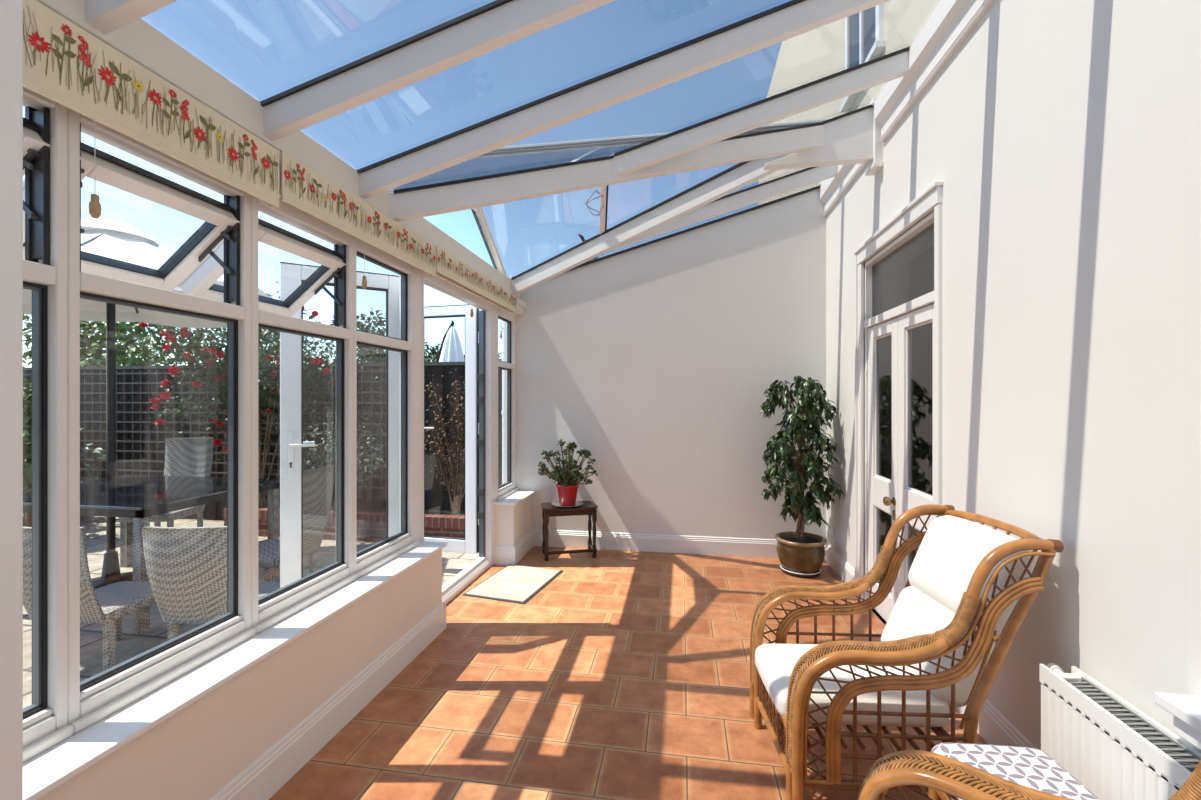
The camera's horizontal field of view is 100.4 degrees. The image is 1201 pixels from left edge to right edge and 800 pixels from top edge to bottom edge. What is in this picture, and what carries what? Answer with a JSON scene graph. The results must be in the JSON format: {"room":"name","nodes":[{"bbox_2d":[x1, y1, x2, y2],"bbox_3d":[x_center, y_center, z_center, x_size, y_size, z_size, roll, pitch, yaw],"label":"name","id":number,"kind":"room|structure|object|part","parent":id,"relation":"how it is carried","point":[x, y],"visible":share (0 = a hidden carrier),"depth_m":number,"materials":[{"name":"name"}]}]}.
{"room":"sunroom","nodes":[
{"label":"sunroom","id":0,"kind":"room"},
{"bbox_2d":[0,0,22,799],"bbox_3d":[-1.276,0.192,0.735,0.564,2.516,0.320,0,0,9],"label":"wall","id":1,"kind":"structure","parent":0,"point":[11,11],"depth_m":0.83,"materials":[{"name":"white paint"}]},
{"bbox_2d":[38,495,532,799],"bbox_3d":[-1.265,1.248,2.263,0.294,0.643,5.560,0,0,9],"label":"wall","id":2,"kind":"structure","parent":0,"point":[193,754],"depth_m":1.82,"materials":[{"name":"beige paint"}]},
{"bbox_2d":[23,87,72,761],"bbox_3d":[-1.667,0.033,1.095,0.408,1.745,0.585,0,0,9],"label":"window","id":3,"kind":"structure","parent":2,"relation":"in","point":[45,725],"depth_m":1.33,"materials":[{"name":"white plastic"}]},
{"bbox_3d":[-1.686,-0.575,1.096,0.365,0.312,0.549,0,0,9],"label":"open sash","id":4,"kind":"part","parent":3,"relation":"part of","materials":[{"name":"white plastic"}]},
{"bbox_2d":[23,107,255,732],"bbox_3d":[-1.573,0.033,1.672,0.408,1.745,0.584,0,0,9],"label":"window","id":5,"kind":"structure","parent":2,"relation":"in","point":[90,276],"depth_m":1.64,"materials":[{"name":"white plastic"}]},
{"bbox_3d":[-1.593,-0.575,1.671,0.365,0.312,0.544,0,0,9],"label":"open sash","id":6,"kind":"part","parent":5,"relation":"part of","materials":[{"name":"white plastic"}]},
{"bbox_2d":[23,0,278,207],"bbox_3d":[-1.361,-0.864,1.447,0.047,0.222,1.038,0,0,9],"label":"roller blind","id":7,"kind":"object","parent":5,"relation":"attached to","point":[65,64],"visible":0.95,"depth_m":1.44,"materials":[{"name":"beige fabric"}]},
{"bbox_2d":[88,120,101,218],"bbox_3d":[-1.358,-0.626,1.343,0.025,0.277,0.024,0,0,9],"label":"blind pull cord","id":8,"kind":"object","parent":7,"relation":"hanging from","point":[94,206],"visible":1,"depth_m":1.34,"materials":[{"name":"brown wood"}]},
{"bbox_3d":[-1.358,-0.653,1.343,0.002,0.223,0.002,0,0,9],"label":"cord","id":9,"kind":"part","parent":8,"relation":"part of","materials":[{"name":"white fabric"}]},
{"bbox_2d":[23,541,447,799],"bbox_3d":[-1.385,0.916,1.358,0.230,0.022,3.735,0,0,9],"label":"windowsill","id":10,"kind":"structure","parent":2,"relation":"on","point":[53,767],"depth_m":1.56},
{"bbox_2d":[176,195,356,633],"bbox_3d":[-1.478,0.033,2.259,0.408,1.745,0.606,0,0,9],"label":"window","id":11,"kind":"structure","parent":2,"relation":"in","point":[267,313],"depth_m":2.23,"materials":[{"name":"white plastic"}]},
{"bbox_3d":[-1.616,-0.431,2.130,0.039,0.042,0.025,0,0,9],"label":"sash handle","id":12,"kind":"part","parent":11,"relation":"part of","materials":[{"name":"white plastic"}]},
{"bbox_3d":[-1.496,-0.575,2.262,0.365,0.312,0.562,0,0,9],"label":"open sash","id":13,"kind":"part","parent":11,"relation":"part of","materials":[{"name":"white plastic"}]},
{"bbox_3d":[-1.338,0.033,2.236,0.080,1.745,0.606,0,0,9],"label":"frame","id":14,"kind":"part","parent":11,"relation":"part of","materials":[{"name":"white plastic"}]},
{"bbox_2d":[279,150,435,275],"bbox_3d":[-1.175,-0.887,2.589,0.047,0.195,1.243,0,0,9],"label":"roller blind","id":15,"kind":"object","parent":11,"relation":"attached to","point":[304,188],"visible":1,"depth_m":2.37,"materials":[{"name":"beige fabric"}]},
{"bbox_2d":[362,241,366,288],"bbox_3d":[-1.172,-0.676,2.483,0.025,0.248,0.024,0,0,9],"label":"blind pull cord","id":16,"kind":"object","parent":15,"relation":"hanging from","point":[364,281],"visible":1,"depth_m":2.48,"materials":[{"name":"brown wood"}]},
{"bbox_3d":[-1.172,-0.703,2.483,0.002,0.194,0.002,0,0,9],"label":"cord","id":17,"kind":"part","parent":16,"relation":"part of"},
{"bbox_2d":[280,262,398,587],"bbox_3d":[-1.545,0.282,3.062,0.702,2.147,0.179,0,0,-31],"label":"door","id":18,"kind":"structure","parent":2,"relation":"in","point":[292,275],"depth_m":2.90,"materials":[{"name":"white plastic"}]},
{"bbox_3d":[-1.726,0.305,2.885,0.136,0.250,0.060,0,0,-31],"label":"lever handle","id":19,"kind":"part","parent":18,"relation":"part of","materials":[{"name":"white plastic"}]},
{"bbox_2d":[210,529,533,799],"bbox_3d":[-1.206,1.367,2.253,0.214,0.165,5.560,0,0,9],"label":"baseboard","id":20,"kind":"structure","parent":2,"relation":"attached to","point":[266,775],"depth_m":2.17,"materials":[{"name":"white paint"}]},
{"bbox_2d":[353,236,416,577],"bbox_3d":[-1.232,0.033,2.818,0.102,1.745,0.577,0,0,9],"label":"window","id":21,"kind":"structure","parent":2,"relation":"in","point":[368,559],"depth_m":2.99,"materials":[{"name":"white plastic"}]},
{"bbox_2d":[399,266,496,565],"bbox_3d":[-1.090,0.305,3.806,0.104,2.290,1.418,0,0,9],"label":"door frame","id":22,"kind":"structure","parent":2,"relation":"attached to","point":[421,277],"depth_m":3.22,"materials":[{"name":"white plastic"}]},
{"bbox_2d":[424,304,478,553],"bbox_3d":[-1.390,0.258,4.480,0.682,2.197,0.179,0,0,14],"label":"door","id":23,"kind":"structure","parent":2,"relation":"in","point":[469,544],"depth_m":4.39,"materials":[{"name":"white plastic"}]},
{"bbox_2d":[442,557,489,603],"bbox_3d":[-1.094,1.407,3.812,0.090,0.085,1.228,0,0,9],"label":"trim","id":24,"kind":"structure","parent":2,"relation":"attached to","point":[453,587],"depth_m":3.89,"materials":[{"name":"white plastic"}]},
{"bbox_2d":[477,373,482,518],"bbox_3d":[-1.041,0.400,4.335,0.050,1.260,0.013,0,0,9],"label":"strike plate","id":25,"kind":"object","parent":2,"relation":"attached to","point":[479,375],"depth_m":4.33,"materials":[{"name":"metal"}]},
{"bbox_2d":[479,311,485,556],"bbox_3d":[-1.031,0.295,4.350,0.055,2.140,0.025,0,0,9],"label":"trim","id":26,"kind":"structure","parent":2,"relation":"attached to","point":[482,314],"depth_m":4.34,"materials":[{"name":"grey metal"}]},
{"bbox_2d":[497,307,517,499],"bbox_3d":[-0.915,0.033,4.759,0.102,1.745,0.520,0,0,9],"label":"window","id":27,"kind":"structure","parent":2,"relation":"in","point":[509,487],"depth_m":4.95,"materials":[{"name":"white plastic"}]},
{"bbox_2d":[494,490,534,505],"bbox_3d":[-0.825,0.916,4.700,0.260,0.022,0.603,0,0,9],"label":"windowsill","id":28,"kind":"structure","parent":2,"relation":"on","point":[515,498],"depth_m":4.59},
{"bbox_2d":[36,0,994,316],"bbox_3d":[0.085,-1.403,2.068,3.102,1.137,5.610,0,0,9],"label":"roof frame","id":29,"kind":"structure","parent":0,"point":[835,151],"depth_m":2.51,"materials":[{"name":"white plastic"}]},
{"bbox_2d":[436,245,515,312],"bbox_3d":[-0.948,-0.911,3.983,0.047,0.167,1.548,0,0,9],"label":"roller blind","id":30,"kind":"object","parent":29,"relation":"attached to","point":[448,265],"visible":1,"depth_m":3.76,"materials":[{"name":"beige fabric"}]},
{"bbox_2d":[585,190,603,215],"bbox_3d":[-0.046,-1.550,3.929,0.149,0.204,0.066,0,0,9],"label":"ornament","id":31,"kind":"object","parent":29,"relation":"hanging from","point":[595,190],"visible":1,"depth_m":3.93,"materials":[{"name":"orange metal"}]},
{"bbox_3d":[0.067,-1.499,3.082,2.700,0.723,1.034,0,0,9],"label":"roof glass","id":32,"kind":"part","parent":29,"relation":"part of","materials":[{"name":"clear glass"}]},
{"bbox_3d":[1.573,-1.802,1.800,0.058,0.265,5.560,0,0,9],"label":"wall plate","id":33,"kind":"part","parent":29,"relation":"part of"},
{"bbox_2d":[269,546,987,799],"bbox_3d":[0.183,1.510,2.027,3.190,0.120,5.760,0,0,9],"label":"floor","id":34,"kind":"structure","parent":0,"point":[626,676],"depth_m":2.40,"materials":[{"name":"tile"}]},
{"bbox_2d":[462,564,562,603],"bbox_3d":[-0.670,1.442,3.970,0.510,0.011,0.720,0,0,18],"label":"doormat","id":35,"kind":"object","parent":34,"relation":"on","point":[512,583],"visible":1,"depth_m":3.90,"materials":[{"name":"beige fabric"}]},
{"bbox_2d":[541,501,597,560],"bbox_3d":[-0.294,1.215,4.672,0.510,0.470,0.307,0,0,-12],"label":"side table","id":36,"kind":"object","parent":34,"relation":"on","point":[589,508],"visible":1,"depth_m":4.57,"materials":[{"name":"brown wood"}]},
{"bbox_3d":[-0.534,1.224,4.748,0.042,0.452,0.041,0,0,-12],"label":"leg","id":37,"kind":"part","parent":36,"relation":"part of","materials":[{"name":"brown wood"}]},
{"bbox_3d":[-0.487,1.224,4.519,0.042,0.452,0.041,0,0,-12],"label":"leg","id":38,"kind":"part","parent":36,"relation":"part of","materials":[{"name":"brown wood"}]},
{"bbox_2d":[551,500,583,507],"bbox_3d":[-0.308,0.972,4.670,0.304,0.015,0.304,0,0,9],"label":"serving plate","id":39,"kind":"object","parent":36,"relation":"on","point":[556,503],"visible":0.63,"depth_m":4.66,"materials":[{"name":"white ceramic"}]},
{"bbox_2d":[537,439,597,505],"bbox_3d":[-0.315,0.670,4.666,0.607,0.609,0.402,0,0,9],"label":"jade plant","id":40,"kind":"object","parent":39,"relation":"on","point":[567,487],"visible":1,"depth_m":4.61,"materials":[{"name":"green plant"}]},
{"bbox_3d":[-0.308,0.879,4.670,0.214,0.190,0.214,0,0,9],"label":"pot","id":41,"kind":"part","parent":40,"relation":"part of","materials":[{"name":"red ceramic"}]},
{"bbox_3d":[-0.104,1.224,4.838,0.042,0.452,0.041,0,0,-12],"label":"leg","id":42,"kind":"part","parent":36,"relation":"part of","materials":[{"name":"brown wood"}]},
{"bbox_3d":[-0.056,1.224,4.609,0.042,0.452,0.041,0,0,-12],"label":"leg","id":43,"kind":"part","parent":36,"relation":"part of","materials":[{"name":"brown wood"}]},
{"bbox_2d":[760,375,844,577],"bbox_3d":[1.680,0.619,4.217,0.645,1.663,0.655,0,0,16],"label":"fig tree","id":44,"kind":"object","parent":34,"relation":"on","point":[800,553],"visible":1,"depth_m":4.13,"materials":[{"name":"green plant"}]},
{"bbox_3d":[1.685,1.291,4.214,0.400,0.262,0.400,0,0,9],"label":"pot","id":45,"kind":"part","parent":44,"relation":"part of","materials":[{"name":"brown ceramic"}]},
{"bbox_2d":[750,504,1063,799],"bbox_3d":[1.109,0.957,1.968,0.920,0.986,0.631,0,0,3],"label":"wicker armchair","id":46,"kind":"object","parent":34,"relation":"on","point":[970,586],"visible":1,"depth_m":1.75,"materials":[{"name":"wicker"}]},
{"bbox_3d":[0.688,1.236,1.992,0.038,0.203,0.450,0,0,3],"label":"rail","id":47,"kind":"part","parent":46,"relation":"part of","materials":[{"name":"wicker"}]},
{"bbox_2d":[755,643,949,726],"bbox_3d":[0.958,1.112,1.977,0.618,0.154,0.422,0,0,3],"label":"seat cushion","id":48,"kind":"object","parent":46,"relation":"on","point":[774,663],"depth_m":1.80,"materials":[{"name":"white fabric"}]},
{"bbox_3d":[0.995,1.244,1.974,0.542,0.138,0.540,0,0,3],"label":"seat frame","id":49,"kind":"part","parent":46,"relation":"part of","materials":[{"name":"wicker"}]},
{"bbox_2d":[881,586,994,706],"bbox_3d":[1.300,0.944,1.957,0.247,0.319,0.422,0,0,3],"label":"cushion","id":50,"kind":"object","parent":46,"relation":"on","point":[915,612],"depth_m":1.88,"materials":[{"name":"white fabric"}]},
{"bbox_2d":[908,515,1037,636],"bbox_3d":[1.432,0.665,1.950,0.274,0.366,0.457,0,0,3],"label":"cushion","id":51,"kind":"object","parent":46,"relation":"on","point":[952,547],"depth_m":1.90,"materials":[{"name":"white fabric"}]},
{"bbox_3d":[1.415,0.810,1.951,0.296,0.683,0.565,0,0,3],"label":"frame","id":52,"kind":"part","parent":46,"relation":"part of","materials":[{"name":"wicker"}]},
{"bbox_2d":[857,750,1200,799],"bbox_3d":[0.818,0.957,0.790,0.920,0.986,0.631,0,0,40],"label":"wicker armchair","id":53,"kind":"object","parent":34,"relation":"on","point":[955,778],"visible":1,"depth_m":1.14,"materials":[{"name":"wicker"}]},
{"bbox_2d":[928,743,1098,799],"bbox_3d":[1.159,1.238,1.361,0.357,0.424,0.367,0,0,5],"label":"seat cushion","id":54,"kind":"object","parent":53,"relation":"on","point":[1033,768],"visible":0.61,"depth_m":1.41,"materials":[{"name":"white fabric"}]},
{"bbox_3d":[1.022,1.308,1.532,0.037,0.286,0.039,0,0,5],"label":"leg","id":55,"kind":"part","parent":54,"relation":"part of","materials":[{"name":"wicker"}]},
{"bbox_3d":[1.157,1.252,1.359,0.324,0.183,0.334,0,0,5],"label":"frame","id":56,"kind":"part","parent":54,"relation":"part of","materials":[{"name":"wicker"}]},
{"bbox_2d":[505,189,825,538],"bbox_3d":[0.561,-0.190,4.894,3.052,3.520,0.220,0,0,9],"label":"wall","id":57,"kind":"structure","parent":0,"point":[658,361],"depth_m":4.75,"materials":[{"name":"white paint"}]},
{"bbox_2d":[501,321,504,483],"bbox_3d":[-0.999,0.275,5.249,0.080,2.550,0.082,0,0,9],"label":"drainpipe","id":58,"kind":"object","parent":57,"relation":"attached to","point":[503,322],"visible":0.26,"depth_m":5.22,"materials":[{"name":"white plastic"}]},
{"bbox_2d":[510,298,525,314],"bbox_3d":[-0.799,-0.910,4.872,0.085,0.120,0.240,0,0,9],"label":"trim","id":59,"kind":"structure","parent":57,"relation":"attached to","point":[520,304],"depth_m":4.86,"materials":[{"name":"white paint"}]},
{"bbox_2d":[533,529,824,557],"bbox_3d":[0.686,1.367,4.752,2.758,0.165,0.020,0,0,9],"label":"baseboard","id":60,"kind":"structure","parent":57,"relation":"attached to","point":[728,546],"depth_m":4.75,"materials":[{"name":"white paint"}]},
{"bbox_2d":[912,546,919,562],"bbox_3d":[3.455,1.510,2.882,2.708,0.120,4.400,0,0,9],"label":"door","id":61,"kind":"structure","parent":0,"point":[914,551],"depth_m":4.75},
{"bbox_2d":[909,278,933,535],"bbox_3d":[3.504,0.110,2.874,2.808,2.920,4.600,0,0,9],"label":"wall","id":62,"kind":"structure","parent":0,"point":[921,336],"depth_m":5.14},
{"bbox_2d":[909,246,933,278],"bbox_3d":[3.455,-1.300,2.882,2.708,0.100,4.400,0,0,9],"label":"ceiling","id":63,"kind":"structure","parent":0,"point":[922,265],"depth_m":4.65,"materials":[{"name":"white paint"}]},
{"bbox_2d":[759,0,1198,749],"bbox_3d":[2.005,-1.590,2.713,0.500,6.320,12.000,0,0,9],"label":"wall","id":64,"kind":"structure","parent":0,"point":[1054,133],"depth_m":1.76,"materials":[{"name":"white paint"}]},
{"bbox_2d":[829,524,833,536],"bbox_3d":[2.014,1.137,4.363,0.012,0.085,0.140,0,0,9],"label":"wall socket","id":65,"kind":"object","parent":64,"relation":"attached to","point":[831,528],"visible":1,"depth_m":4.35,"materials":[{"name":"white plastic"}]},
{"bbox_2d":[840,3,885,112],"bbox_3d":[1.898,-2.805,3.642,0.070,0.990,0.760,0,0,9],"label":"window","id":66,"kind":"structure","parent":64,"relation":"in","point":[864,30],"depth_m":3.62,"materials":[{"name":"white plastic"}]},
{"bbox_3d":[1.913,-2.825,3.640,0.010,0.830,0.580,0,0,9],"label":"pane","id":67,"kind":"part","parent":66,"relation":"part of","materials":[{"name":"clear glass"}]},
{"bbox_2d":[866,318,897,621],"bbox_3d":[1.863,0.468,3.337,0.105,1.956,0.507,0,0,9],"label":"door","id":68,"kind":"structure","parent":64,"relation":"in","point":[882,491],"depth_m":3.46,"materials":[{"name":"white paint"}]},
{"bbox_3d":[1.808,0.677,3.135,0.063,0.145,0.060,0,0,9],"label":"knob","id":69,"kind":"part","parent":68,"relation":"part of","materials":[{"name":"gold metal"}]},
{"bbox_2d":[853,181,942,600],"bbox_3d":[1.844,0.176,3.098,0.140,2.548,1.212,0,0,9],"label":"trim","id":70,"kind":"structure","parent":64,"relation":"attached to","point":[929,200],"depth_m":3.33,"materials":[{"name":"white paint"}]},
{"bbox_2d":[898,304,933,595],"bbox_3d":[1.804,0.468,2.821,0.055,1.956,0.520,0,0,9],"label":"door","id":71,"kind":"structure","parent":64,"relation":"in","point":[909,497],"depth_m":2.99,"materials":[{"name":"white paint"}]},
{"bbox_2d":[824,543,1036,748],"bbox_3d":[1.592,1.367,1.797,0.020,0.165,5.560,0,0,9],"label":"baseboard","id":72,"kind":"structure","parent":64,"relation":"attached to","point":[994,728],"depth_m":2.10,"materials":[{"name":"white paint"}]},
{"bbox_2d":[1039,663,1200,799],"bbox_3d":[1.419,1.157,1.099,0.134,0.585,1.187,0,0,9],"label":"radiator","id":73,"kind":"object","parent":64,"relation":"attached to","point":[1114,749],"visible":0.89,"depth_m":1.40,"materials":[{"name":"white metal"}]},
{"bbox_3d":[1.448,1.107,1.067,0.014,0.485,1.133,0,0,9],"label":"panel","id":74,"kind":"part","parent":73,"relation":"part of","materials":[{"name":"white metal"}]},
{"bbox_2d":[1154,692,1200,750],"bbox_3d":[1.417,0.804,0.980,0.102,0.119,0.590,0,0,9],"label":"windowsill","id":75,"kind":"structure","parent":64,"relation":"attached to","point":[1185,709],"depth_m":1.22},
{"bbox_2d":[1186,0,1200,697],"bbox_3d":[1.505,-0.400,1.242,0.012,2.500,0.095,0,0,9],"label":"trim","id":76,"kind":"structure","parent":64,"relation":"attached to","point":[1193,7],"depth_m":1.26,"materials":[{"name":"white paint"}]},
{"label":"outside","id":77,"kind":"structure","parent":0,"visible":0},
{"bbox_2d":[23,515,478,708],"bbox_3d":[-12.728,1.600,10.180,31.600,0.100,44.000,0,0,9],"label":"ground","id":78,"kind":"structure","parent":77,"point":[131,645],"depth_m":3.53,"materials":[{"name":"stone"}]},
{"bbox_2d":[23,377,83,526],"bbox_3d":[-6.154,0.636,5.305,0.841,1.834,0.975,0,0,-8],"label":"conifer hedge","id":79,"kind":"object","parent":78,"relation":"on","point":[27,410],"visible":0.16,"depth_m":5.26,"materials":[{"name":"green plant"}]},
{"bbox_2d":[23,387,105,519],"bbox_3d":[-7.508,0.493,5.942,2.377,2.120,1.665,0,0,12],"label":"shrub","id":80,"kind":"object","parent":78,"relation":"on","point":[85,449],"visible":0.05,"depth_m":6.35,"materials":[{"name":"green plant"}]},
{"bbox_2d":[23,527,179,670],"bbox_3d":[-2.940,1.111,2.932,0.460,0.877,0.638,0,0,4],"label":"patio chair","id":81,"kind":"object","parent":78,"relation":"on","point":[107,604],"visible":0.41,"depth_m":2.78,"materials":[{"name":"grey wicker"}]},
{"bbox_3d":[-2.957,0.948,2.703,0.450,0.550,0.178,0,0,4],"label":"backrest","id":82,"kind":"part","parent":81,"relation":"part of","materials":[{"name":"grey wicker"}]},
{"bbox_3d":[-2.749,1.384,2.797,0.035,0.331,0.035,0,0,4],"label":"leg","id":83,"kind":"part","parent":81,"relation":"part of","materials":[{"name":"grey wicker"}]},
{"bbox_3d":[-3.118,1.384,3.225,0.035,0.331,0.035,0,0,4],"label":"leg","id":84,"kind":"part","parent":81,"relation":"part of","materials":[{"name":"grey wicker"}]},
{"bbox_3d":[-2.934,1.206,3.011,0.460,0.069,0.480,0,0,4],"label":"seat","id":85,"kind":"part","parent":81,"relation":"part of","materials":[{"name":"grey wicker"}]},
{"bbox_2d":[23,314,207,366],"bbox_3d":[-11.753,-0.568,11.041,6.941,4.241,3.821,0,0,9],"label":"tree","id":86,"kind":"object","parent":78,"relation":"on","point":[94,354],"visible":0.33,"depth_m":10.74,"materials":[{"name":"green plant"}]},
{"bbox_2d":[23,217,277,589],"bbox_3d":[-4.013,0.035,4.099,2.459,3.030,2.459,0,0,32],"label":"parasol","id":87,"kind":"object","parent":78,"relation":"on","point":[106,237],"visible":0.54,"depth_m":4.07,"materials":[{"name":"white fabric"}]},
{"bbox_2d":[23,475,279,634],"bbox_3d":[-3.730,1.127,4.002,1.650,0.845,1.200,0,0,9],"label":"outdoor table","id":88,"kind":"object","parent":78,"relation":"on","point":[137,497],"visible":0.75,"depth_m":3.77,"materials":[{"name":"clear glass"}]},
{"bbox_3d":[-4.408,1.160,4.660,0.060,0.780,0.060,0,0,9],"label":"leg","id":89,"kind":"part","parent":88,"relation":"part of","materials":[{"name":"grey wicker"}]},
{"bbox_3d":[-3.063,1.160,3.336,0.060,0.780,0.060,0,0,9],"label":"leg","id":90,"kind":"part","parent":88,"relation":"part of","materials":[{"name":"grey wicker"}]},
{"bbox_3d":[-2.888,1.160,4.412,0.060,0.780,0.060,0,0,9],"label":"leg","id":91,"kind":"part","parent":88,"relation":"part of","materials":[{"name":"grey wicker"}]},
{"bbox_2d":[118,438,213,566],"bbox_3d":[-4.260,0.974,4.946,0.460,1.153,0.638,0,0,-6],"label":"patio chair","id":92,"kind":"object","parent":78,"relation":"on","point":[193,457],"visible":0.45,"depth_m":5.20,"materials":[{"name":"grey wicker"}]},
{"bbox_3d":[-4.431,1.333,4.649,0.035,0.435,0.035,0,0,-6],"label":"leg","id":93,"kind":"part","parent":92,"relation":"part of","materials":[{"name":"grey wicker"}]},
{"bbox_3d":[-4.471,1.333,5.046,0.035,0.435,0.035,0,0,-6],"label":"leg","id":94,"kind":"part","parent":92,"relation":"part of","materials":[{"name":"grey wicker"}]},
{"bbox_3d":[-4.252,1.098,4.867,0.460,0.090,0.480,0,0,-6],"label":"seat","id":95,"kind":"part","parent":92,"relation":"part of","materials":[{"name":"grey wicker"}]},
{"bbox_3d":[-4.033,1.333,4.689,0.035,0.435,0.035,0,0,-6],"label":"leg","id":96,"kind":"part","parent":92,"relation":"part of","materials":[{"name":"grey wicker"}]},
{"bbox_3d":[-4.283,0.759,5.175,0.450,0.723,0.178,0,0,-6],"label":"backrest","id":97,"kind":"part","parent":92,"relation":"part of","materials":[{"name":"grey wicker"}]},
{"bbox_3d":[-4.073,1.333,5.087,0.035,0.435,0.035,0,0,-6],"label":"leg","id":98,"kind":"part","parent":92,"relation":"part of","materials":[{"name":"grey wicker"}]},
{"bbox_2d":[142,526,279,640],"bbox_3d":[-2.203,1.111,2.935,0.460,0.877,0.638,0,0,-1],"label":"patio chair","id":99,"kind":"object","parent":78,"relation":"on","point":[186,567],"visible":0.6,"depth_m":2.65,"materials":[{"name":"grey wicker"}]},
{"bbox_3d":[-2.401,1.384,2.811,0.035,0.331,0.035,0,0,-1],"label":"leg","id":100,"kind":"part","parent":99,"relation":"part of","materials":[{"name":"grey wicker"}]},
{"bbox_3d":[-2.200,0.948,2.705,0.450,0.550,0.178,0,0,-1],"label":"backrest","id":101,"kind":"part","parent":99,"relation":"part of","materials":[{"name":"grey wicker"}]},
{"bbox_3d":[-2.204,1.206,3.014,0.460,0.069,0.480,0,0,-1],"label":"seat","id":102,"kind":"part","parent":99,"relation":"part of","materials":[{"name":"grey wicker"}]},
{"bbox_2d":[159,293,335,365],"bbox_3d":[-6.623,-0.258,9.798,3.639,3.619,2.871,0,0,9],"label":"tree","id":103,"kind":"object","parent":78,"relation":"on","point":[269,342],"visible":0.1,"depth_m":9.62,"materials":[{"name":"green plant"}]},
{"bbox_2d":[133,269,376,507],"bbox_3d":[-4.094,0.037,5.859,3.119,3.032,0.862,0,0,13],"label":"climbing rose","id":104,"kind":"object","parent":78,"relation":"on","point":[195,348],"visible":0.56,"depth_m":5.94,"materials":[{"name":"green plant"}]},
{"bbox_2d":[23,362,501,520],"bbox_3d":[-5.403,0.550,6.507,9.242,2.000,0.094,0,0,9],"label":"fence","id":105,"kind":"object","parent":78,"relation":"on","point":[140,443],"visible":0.21,"depth_m":6.37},
{"bbox_3d":[-5.421,-0.430,6.522,9.200,0.040,0.070,0,0,9],"label":"cap rail","id":106,"kind":"part","parent":105,"relation":"part of","materials":[{"name":"wood"}]},
{"bbox_2d":[258,505,266,536],"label":"brick planter","id":107,"kind":"object","parent":78,"relation":"on","point":[262,512],"depth_m":5.67,"materials":[{"name":"brick"}]},
{"bbox_2d":[258,465,334,581],"bbox_3d":[-2.401,1.030,3.735,0.638,1.040,0.460,0,0,9],"label":"patio chair","id":108,"kind":"object","parent":78,"relation":"on","point":[317,483],"visible":0.48,"depth_m":3.71,"materials":[{"name":"grey wicker"}]},
{"bbox_3d":[-2.645,1.354,3.977,0.035,0.393,0.035,0,0,9],"label":"leg","id":109,"kind":"part","parent":108,"relation":"part of","materials":[{"name":"grey wicker"}]},
{"bbox_3d":[-2.479,1.142,3.748,0.480,0.082,0.460,0,0,9],"label":"seat","id":110,"kind":"part","parent":108,"relation":"part of","materials":[{"name":"grey wicker"}]},
{"bbox_3d":[-2.314,1.354,3.518,0.035,0.393,0.035,0,0,9],"label":"leg","id":111,"kind":"part","parent":108,"relation":"part of","materials":[{"name":"grey wicker"}]},
{"bbox_3d":[-2.174,0.836,3.698,0.178,0.653,0.450,0,0,9],"label":"backrest","id":112,"kind":"part","parent":108,"relation":"part of","materials":[{"name":"grey wicker"}]},
{"bbox_3d":[-2.250,1.354,3.913,0.035,0.393,0.035,0,0,9],"label":"leg","id":113,"kind":"part","parent":108,"relation":"part of","materials":[{"name":"grey wicker"}]},
{"bbox_2d":[322,506,335,539],"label":"brick planter","id":114,"kind":"object","parent":78,"relation":"on","point":[330,531],"depth_m":5.53,"materials":[{"name":"brick"}]},
{"bbox_2d":[303,408,385,510],"bbox_3d":[-2.984,0.680,5.683,1.414,1.248,0.735,0,0,24],"label":"plant","id":115,"kind":"object","parent":114,"relation":"on","point":[322,453],"visible":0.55,"depth_m":5.61,"materials":[{"name":"green plant"}]},
{"bbox_2d":[330,307,385,362],"bbox_3d":[-6.014,-0.416,12.596,1.943,3.935,1.860,0,0,41],"label":"tree","id":116,"kind":"object","parent":78,"relation":"on","point":[379,356],"visible":0.3,"depth_m":12.49,"materials":[{"name":"green plant"}]},
{"bbox_2d":[357,507,385,541],"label":"brick planter","id":117,"kind":"object","parent":78,"relation":"on","point":[371,524],"depth_m":5.46,"materials":[{"name":"brick"}]},
{"bbox_2d":[425,339,464,361],"bbox_3d":[-5.003,-0.160,15.236,2.139,3.422,2.371,0,0,9],"label":"tree","id":118,"kind":"object","parent":78,"relation":"on","point":[428,358],"visible":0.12,"depth_m":14.69,"materials":[{"name":"green plant"}]},
{"bbox_2d":[425,510,464,537],"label":"brick planter","id":119,"kind":"object","parent":78,"relation":"on","point":[440,523],"depth_m":5.32,"materials":[{"name":"brick"}]},
{"bbox_2d":[425,369,464,513],"bbox_3d":[-1.684,0.476,5.724,1.051,1.654,0.264,0,0,4],"label":"shrub","id":120,"kind":"object","parent":119,"relation":"on","point":[456,510],"visible":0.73,"depth_m":5.74,"materials":[{"name":"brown plant"}]},
{"bbox_2d":[436,321,464,361],"bbox_3d":[-3.575,-0.169,11.987,0.761,3.442,0.930,0,0,-37],"label":"parasol","id":121,"kind":"object","parent":78,"relation":"on","point":[450,350],"visible":0.54,"depth_m":11.81,"materials":[{"name":"white fabric"}]},
{"bbox_3d":[-3.807,-0.169,12.027,0.698,3.442,0.096,0,0,18],"label":"arm","id":122,"kind":"part","parent":121,"relation":"part of","materials":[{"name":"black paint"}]},
{"bbox_2d":[499,234,602,338],"bbox_3d":[-0.547,-0.760,9.899,2.785,4.623,2.113,0,0,-33],"label":"tree","id":123,"kind":"object","parent":78,"relation":"on","point":[580,236],"visible":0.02,"depth_m":9.44,"materials":[{"name":"green plant"}]}
]}

